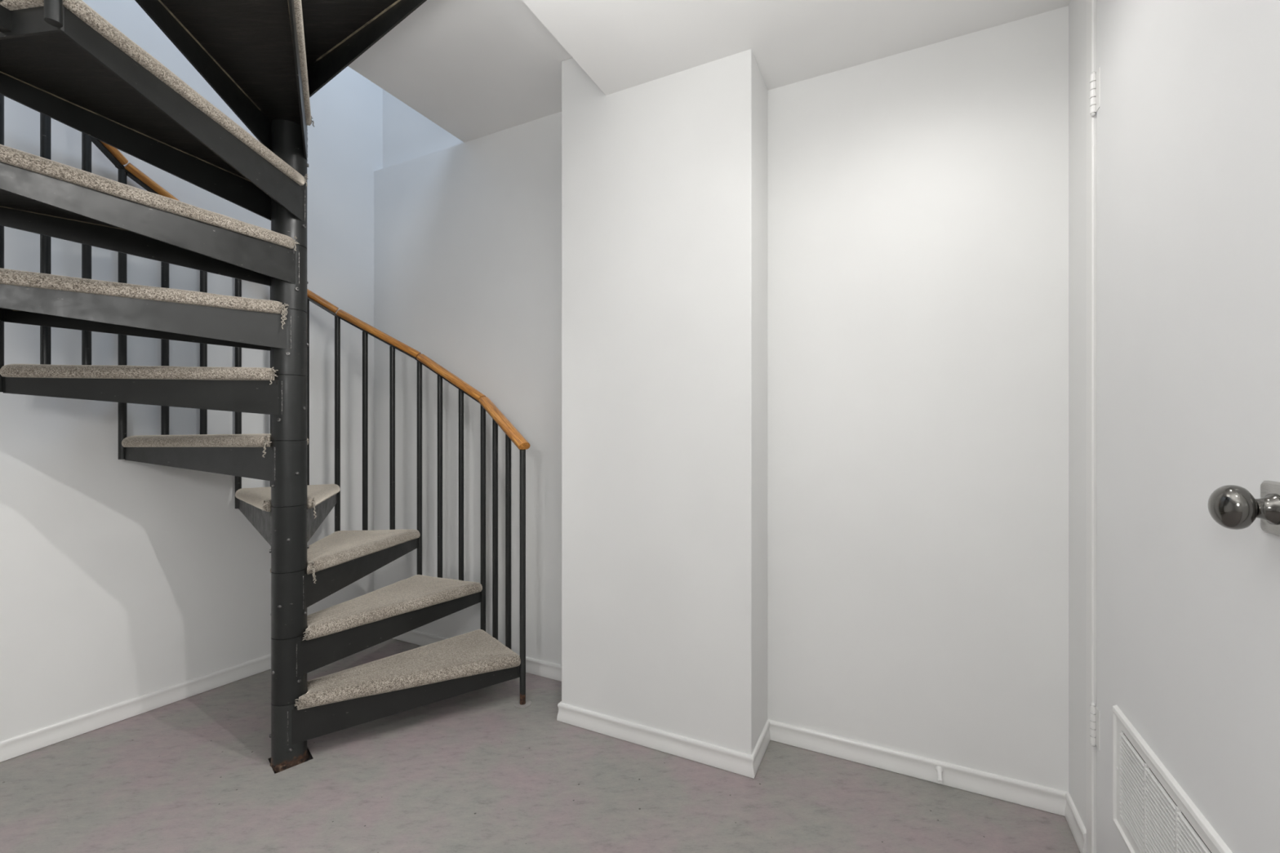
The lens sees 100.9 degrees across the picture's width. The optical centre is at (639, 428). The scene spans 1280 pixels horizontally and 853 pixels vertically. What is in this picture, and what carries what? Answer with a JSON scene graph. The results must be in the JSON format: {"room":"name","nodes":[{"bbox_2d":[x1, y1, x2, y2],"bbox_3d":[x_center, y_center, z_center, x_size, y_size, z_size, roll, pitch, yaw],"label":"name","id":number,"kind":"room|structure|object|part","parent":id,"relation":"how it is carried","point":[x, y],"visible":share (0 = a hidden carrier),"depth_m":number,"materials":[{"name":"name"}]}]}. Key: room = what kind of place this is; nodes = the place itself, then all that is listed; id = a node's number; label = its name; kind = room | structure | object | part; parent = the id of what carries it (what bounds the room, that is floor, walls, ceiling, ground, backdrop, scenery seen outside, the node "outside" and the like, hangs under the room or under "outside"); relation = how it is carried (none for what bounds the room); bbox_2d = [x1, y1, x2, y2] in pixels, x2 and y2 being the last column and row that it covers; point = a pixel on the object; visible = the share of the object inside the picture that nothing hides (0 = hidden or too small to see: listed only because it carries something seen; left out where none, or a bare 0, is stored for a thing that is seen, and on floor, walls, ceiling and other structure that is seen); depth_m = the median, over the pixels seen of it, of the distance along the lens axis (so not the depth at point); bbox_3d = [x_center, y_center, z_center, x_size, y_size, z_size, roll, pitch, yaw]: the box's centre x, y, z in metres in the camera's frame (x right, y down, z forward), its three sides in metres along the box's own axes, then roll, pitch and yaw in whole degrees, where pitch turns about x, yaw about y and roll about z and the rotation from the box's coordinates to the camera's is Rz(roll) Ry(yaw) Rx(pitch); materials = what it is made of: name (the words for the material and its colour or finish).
{"room":"stairwell","nodes":[
{"label":"stairwell","id":0,"kind":"room"},
{"bbox_2d":[0,0,382,741],"bbox_3d":[-2.753,-1.330,1.188,0.149,5.000,5.139,0,0,32],"label":"wall","id":1,"kind":"structure","parent":0,"point":[121,580],"depth_m":2.19,"materials":[{"name":"paint"}]},
{"bbox_2d":[0,653,271,762],"bbox_3d":[-2.749,1.134,1.042,0.012,0.070,4.664,0,0,32],"label":"baseboard","id":2,"kind":"structure","parent":1,"relation":"attached to","point":[20,744],"depth_m":2.12,"materials":[{"name":"paint"}]},
{"bbox_2d":[0,638,1079,852],"bbox_3d":[-1.358,1.220,0.501,4.119,0.100,5.100,0,0,26],"label":"floor","id":3,"kind":"structure","parent":0,"point":[475,771],"depth_m":1.70,"materials":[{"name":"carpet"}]},
{"bbox_2d":[0,0,531,773],"bbox_3d":[-1.280,-0.630,1.876,1.673,3.627,1.768,0,0,0],"label":"spiral staircase","id":4,"kind":"structure","parent":3,"relation":"on","point":[62,60],"depth_m":1.76,"materials":[{"name":"black metal"}]},
{"bbox_3d":[-2.051,-1.162,1.893,0.055,0.036,0.446,0,-30,1],"label":"handrail","id":5,"kind":"part","parent":4,"relation":"part of","materials":[{"name":"brown wood"}]},
{"bbox_3d":[-1.949,-0.933,2.266,0.055,0.036,0.446,0,-30,29],"label":"handrail","id":6,"kind":"part","parent":4,"relation":"part of","materials":[{"name":"brown wood"}]},
{"bbox_3d":[-1.685,-0.703,2.549,0.446,0.036,0.055,35,-18,-28],"label":"handrail","id":7,"kind":"part","parent":4,"relation":"part of","materials":[{"name":"brown wood"}]},
{"bbox_3d":[-1.320,-0.479,2.677,0.440,0.036,0.055,29,-3,-5],"label":"handrail","id":8,"kind":"part","parent":4,"relation":"part of","materials":[{"name":"brown wood"}]},
{"bbox_3d":[-0.938,-0.256,2.620,0.445,0.036,0.055,32,11,19],"label":"handrail","id":9,"kind":"part","parent":4,"relation":"part of","materials":[{"name":"brown wood"}]},
{"bbox_3d":[-0.619,-0.033,2.385,0.055,0.036,0.458,0,28,-40],"label":"handrail","id":10,"kind":"part","parent":4,"relation":"part of","materials":[{"name":"brown wood"}]},
{"bbox_2d":[561,48,767,755],"bbox_3d":[0.170,-0.152,2.236,0.771,2.645,0.638,0,0,26],"label":"wall pier","id":11,"kind":"object","parent":3,"relation":"on","point":[664,179],"visible":0.71,"depth_m":1.93,"materials":[{"name":"paint"}]},
{"bbox_2d":[556,701,770,778],"bbox_3d":[0.081,1.134,2.053,0.796,0.070,0.256,0,0,26],"label":"baseboard","id":12,"kind":"object","parent":11,"relation":"attached to","point":[747,765],"visible":0.94,"depth_m":1.91,"materials":[{"name":"paint"}]},
{"bbox_2d":[348,0,1071,142],"bbox_3d":[-1.313,-1.450,0.479,4.019,0.340,5.100,0,0,26],"label":"ceiling","id":13,"kind":"structure","parent":0,"point":[474,69],"depth_m":1.82,"materials":[{"name":"paint"}]},
{"bbox_2d":[373,5,1068,791],"bbox_3d":[0.906,-1.330,2.010,5.349,5.000,0.394,0,0,26],"label":"wall","id":14,"kind":"structure","parent":0,"point":[917,198],"depth_m":1.84,"materials":[{"name":"paint"}]},
{"bbox_2d":[393,630,561,681],"bbox_3d":[-0.912,1.134,2.590,1.485,0.070,0.242,0,0,26],"label":"baseboard","id":15,"kind":"structure","parent":14,"relation":"attached to","point":[533,666],"depth_m":2.53,"materials":[{"name":"paint"}]},
{"bbox_2d":[768,719,1068,816],"bbox_3d":[0.887,1.134,1.792,0.907,0.070,0.012,0,0,26],"label":"baseboard","id":16,"kind":"structure","parent":14,"relation":"attached to","point":[1051,800],"depth_m":1.76,"materials":[{"name":"paint"}]},
{"bbox_2d":[935,765,942,783],"bbox_3d":[0.973,1.123,1.714,0.022,0.024,0.062,0,0,26],"label":"door stop","id":17,"kind":"object","parent":16,"relation":"attached to","point":[939,769],"visible":1,"depth_m":1.72,"materials":[{"name":"paint"}]},
{"bbox_3d":[0.975,1.122,1.719,0.022,0.022,0.051,0,0,26],"label":"stem","id":18,"kind":"part","parent":17,"relation":"part of","materials":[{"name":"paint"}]},
{"bbox_2d":[1068,0,1086,829],"bbox_3d":[0.330,-0.055,-0.549,0.162,2.450,4.706,0,0,26],"label":"wall","id":19,"kind":"structure","parent":0,"point":[1077,8],"depth_m":1.51,"materials":[{"name":"paint"}]},
{"bbox_2d":[1064,792,1086,852],"bbox_3d":[1.250,1.134,1.518,0.012,0.070,0.184,0,0,26],"label":"baseboard","id":20,"kind":"structure","parent":19,"relation":"attached to","point":[1077,828],"depth_m":1.50,"materials":[{"name":"paint"}]},
{"bbox_2d":[1086,0,1096,852],"bbox_3d":[1.264,-0.055,1.376,0.148,2.450,0.050,0,0,26],"label":"door frame","id":21,"kind":"structure","parent":19,"relation":"attached to","point":[1091,4],"depth_m":1.40,"materials":[{"name":"paint"}]},
{"bbox_2d":[1089,0,1279,852],"bbox_3d":[0.998,-0.058,1.021,0.112,2.432,0.830,0,0,26],"label":"door","id":22,"kind":"structure","parent":19,"relation":"in","point":[1184,95],"depth_m":0.94,"materials":[{"name":"paint"}]},
{"bbox_2d":[1112,705,1232,852],"bbox_3d":[1.012,0.793,1.026,0.010,0.279,0.505,0,0,26],"label":"grille","id":23,"kind":"object","parent":22,"relation":"attached to","point":[1154,811],"depth_m":1.07,"materials":[{"name":"metal"}]},
{"bbox_3d":[0.824,0.108,0.722,0.064,0.061,0.061,0,0,26],"label":"knob","id":24,"kind":"part","parent":22,"relation":"part of","materials":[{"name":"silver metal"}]}
]}

